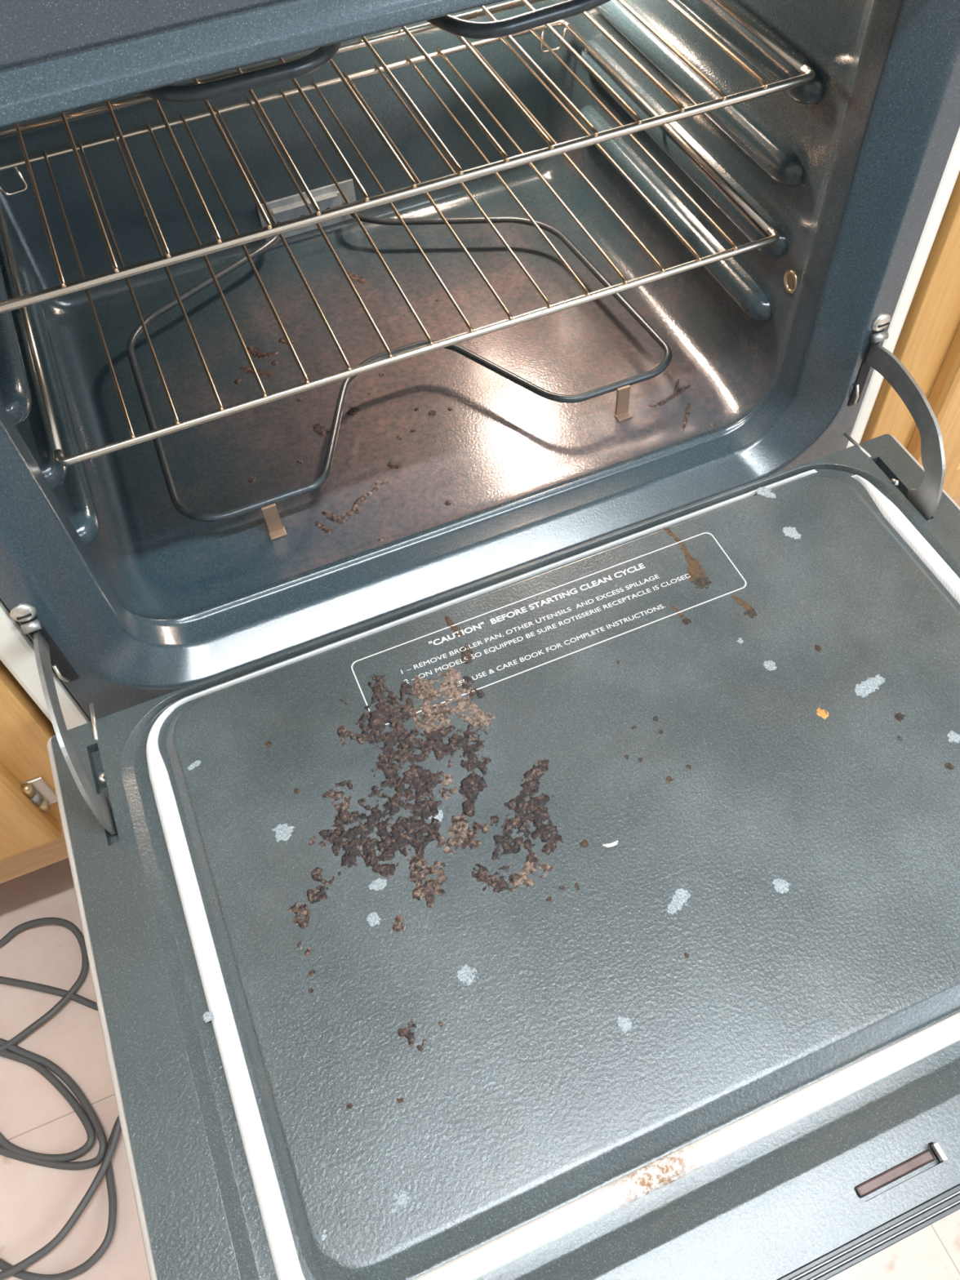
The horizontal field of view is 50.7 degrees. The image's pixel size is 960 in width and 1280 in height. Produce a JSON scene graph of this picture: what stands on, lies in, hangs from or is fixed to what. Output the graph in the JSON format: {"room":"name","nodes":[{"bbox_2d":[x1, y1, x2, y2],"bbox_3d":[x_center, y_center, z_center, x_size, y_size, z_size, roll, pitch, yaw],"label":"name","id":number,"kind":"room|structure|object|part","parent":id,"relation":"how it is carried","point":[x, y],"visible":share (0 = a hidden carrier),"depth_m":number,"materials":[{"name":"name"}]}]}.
{"room":"kitchen","nodes":[
{"label":"kitchen","id":0,"kind":"room"},
{"bbox_2d":[0,857,959,1279],"bbox_3d":[0.380,0.814,0.680,4.000,0.050,3.180,-20,57,-10],"label":"floor","id":1,"kind":"structure","parent":0,"point":[37,1202],"depth_m":0.94,"materials":[{"name":"tile"}]},
{"bbox_2d":[0,659,68,884],"bbox_3d":[-0.843,-0.098,0.775,0.806,0.925,0.640,-20,57,-10],"label":"base cabinet","id":2,"kind":"object","parent":1,"relation":"on","point":[32,837],"visible":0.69,"depth_m":0.85,"materials":[{"name":"brown wood"}]},
{"bbox_3d":[-0.642,0.112,0.635,0.543,0.556,0.020,-20,57,-10],"label":"cabinet door","id":3,"kind":"part","parent":2,"relation":"part of","materials":[{"name":"brown wood"}]},
{"bbox_3d":[-0.630,0.280,0.899,0.543,0.050,0.005,-20,57,-10],"label":"rail","id":4,"kind":"part","parent":2,"relation":"part of","materials":[{"name":"brown wood"}]},
{"bbox_2d":[0,917,121,1279],"bbox_3d":[-0.342,0.392,0.964,0.901,0.016,0.331,-20,57,-10],"label":"power cord","id":5,"kind":"object","parent":1,"relation":"on","point":[91,1122],"visible":0.73,"depth_m":0.92,"materials":[{"name":"grey rubber"}]},
{"bbox_2d":[0,0,959,1279],"bbox_3d":[-0.011,-0.172,0.771,0.766,0.935,1.172,-20,57,-10],"label":"oven","id":6,"kind":"object","parent":1,"relation":"on","point":[353,691],"visible":1,"depth_m":0.74,"materials":[{"name":"metal"}]},
{"bbox_3d":[-0.458,-0.249,0.860,0.026,0.915,0.617,-20,57,-10],"label":"panel","id":7,"kind":"part","parent":6,"relation":"part of","materials":[{"name":"white paint"}]},
{"bbox_3d":[-0.288,0.060,0.714,0.003,0.091,0.142,-21,58,-11],"label":"hinge arm","id":8,"kind":"part","parent":6,"relation":"part of","materials":[{"name":"metal"}]},
{"bbox_3d":[-0.188,-0.472,1.120,0.110,0.046,0.012,-20,57,-10],"label":"terminal plate","id":9,"kind":"part","parent":6,"relation":"part of","materials":[{"name":"metal"}]},
{"bbox_2d":[0,19,779,466],"bbox_3d":[-0.106,-0.377,0.895,0.596,0.032,0.416,-20,57,-10],"label":"oven rack","id":10,"kind":"object","parent":6,"relation":"attached to","point":[133,440],"visible":0.96,"depth_m":0.85,"materials":[{"name":"silver metal"}]},
{"bbox_3d":[-0.379,-0.281,0.834,0.006,0.006,0.386,-20,57,-10],"label":"rail","id":11,"kind":"part","parent":10,"relation":"part of","materials":[{"name":"silver metal"}]},
{"bbox_3d":[-0.184,-0.534,0.993,0.596,0.006,0.015,-20,57,-10],"label":"rail","id":12,"kind":"part","parent":10,"relation":"part of","materials":[{"name":"silver metal"}]},
{"bbox_3d":[-0.030,-0.231,0.780,0.596,0.007,0.015,-20,57,-10],"label":"rack rail","id":13,"kind":"part","parent":10,"relation":"part of","materials":[{"name":"silver metal"}]},
{"bbox_3d":[0.165,-0.484,0.939,0.006,0.006,0.386,-20,57,-10],"label":"rail","id":14,"kind":"part","parent":10,"relation":"part of","materials":[{"name":"silver metal"}]},
{"bbox_2d":[0,0,815,313],"bbox_3d":[-0.112,-0.450,0.787,0.596,0.032,0.416,-20,57,-10],"label":"oven rack","id":15,"kind":"object","parent":6,"relation":"attached to","point":[808,75],"visible":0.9,"depth_m":0.70,"materials":[{"name":"silver metal"}]},
{"bbox_3d":[-0.112,-0.453,0.779,0.590,0.005,0.005,-20,57,-10],"label":"rail","id":16,"kind":"part","parent":15,"relation":"part of","materials":[{"name":"silver metal"}]},
{"bbox_3d":[0.159,-0.557,0.831,0.006,0.006,0.386,-20,57,-10],"label":"rail","id":17,"kind":"part","parent":15,"relation":"part of","materials":[{"name":"silver metal"}]},
{"bbox_3d":[-0.009,-0.227,0.683,0.717,0.682,0.070,-20,57,-10],"label":"frame","id":18,"kind":"part","parent":6,"relation":"part of","materials":[{"name":"metal"}]},
{"bbox_3d":[0.115,0.138,0.692,0.734,0.012,0.501,-20,57,-10],"label":"door","id":19,"kind":"part","parent":6,"relation":"part of","materials":[{"name":"metal"}]},
{"bbox_2d":[602,840,618,847],"bbox_3d":[0.088,0.138,0.684,0.011,0.004,0.004,-13,56,-6],"label":"fragment","id":20,"kind":"object","parent":6,"relation":"on","point":[615,843],"visible":1,"depth_m":0.68,"materials":[{"name":"white"}]},
{"bbox_2d":[783,269,796,293],"bbox_3d":[0.262,-0.302,0.853,0.004,0.020,0.019,-20,57,-10],"label":"socket","id":21,"kind":"object","parent":6,"relation":"attached to","point":[789,275],"depth_m":0.85,"materials":[{"name":"brown metal"}]},
{"bbox_3d":[0.214,0.341,0.571,0.733,0.046,0.010,-20,57,-10],"label":"trim","id":22,"kind":"part","parent":6,"relation":"part of","materials":[{"name":"black"}]},
{"bbox_3d":[0.235,0.302,0.575,0.050,0.003,0.006,-20,57,-10],"label":"latch plate","id":23,"kind":"part","parent":6,"relation":"part of","materials":[{"name":"metal"}]},
{"bbox_3d":[0.227,-0.505,0.992,0.020,0.915,0.617,-20,57,-10],"label":"panel","id":24,"kind":"part","parent":6,"relation":"part of","materials":[{"name":"white paint"}]},
{"bbox_3d":[0.346,-0.176,0.836,0.004,0.091,0.143,-15,57,-7],"label":"hinge arm","id":25,"kind":"part","parent":6,"relation":"part of","materials":[{"name":"metal"}]},
{"bbox_2d":[859,171,959,506],"bbox_3d":[0.622,-0.645,1.057,0.815,0.925,0.640,-20,57,-10],"label":"base cabinet","id":26,"kind":"object","parent":1,"relation":"on","point":[927,344],"visible":0.06,"depth_m":0.89,"materials":[{"name":"brown wood"}]},
{"bbox_3d":[0.665,-0.375,0.887,0.543,0.556,0.020,-20,57,-10],"label":"cabinet door","id":27,"kind":"part","parent":26,"relation":"part of","materials":[{"name":"brown wood"}]},
{"bbox_3d":[0.676,-0.207,1.151,0.543,0.050,0.005,-20,57,-10],"label":"rail","id":28,"kind":"part","parent":26,"relation":"part of","materials":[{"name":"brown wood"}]}
]}

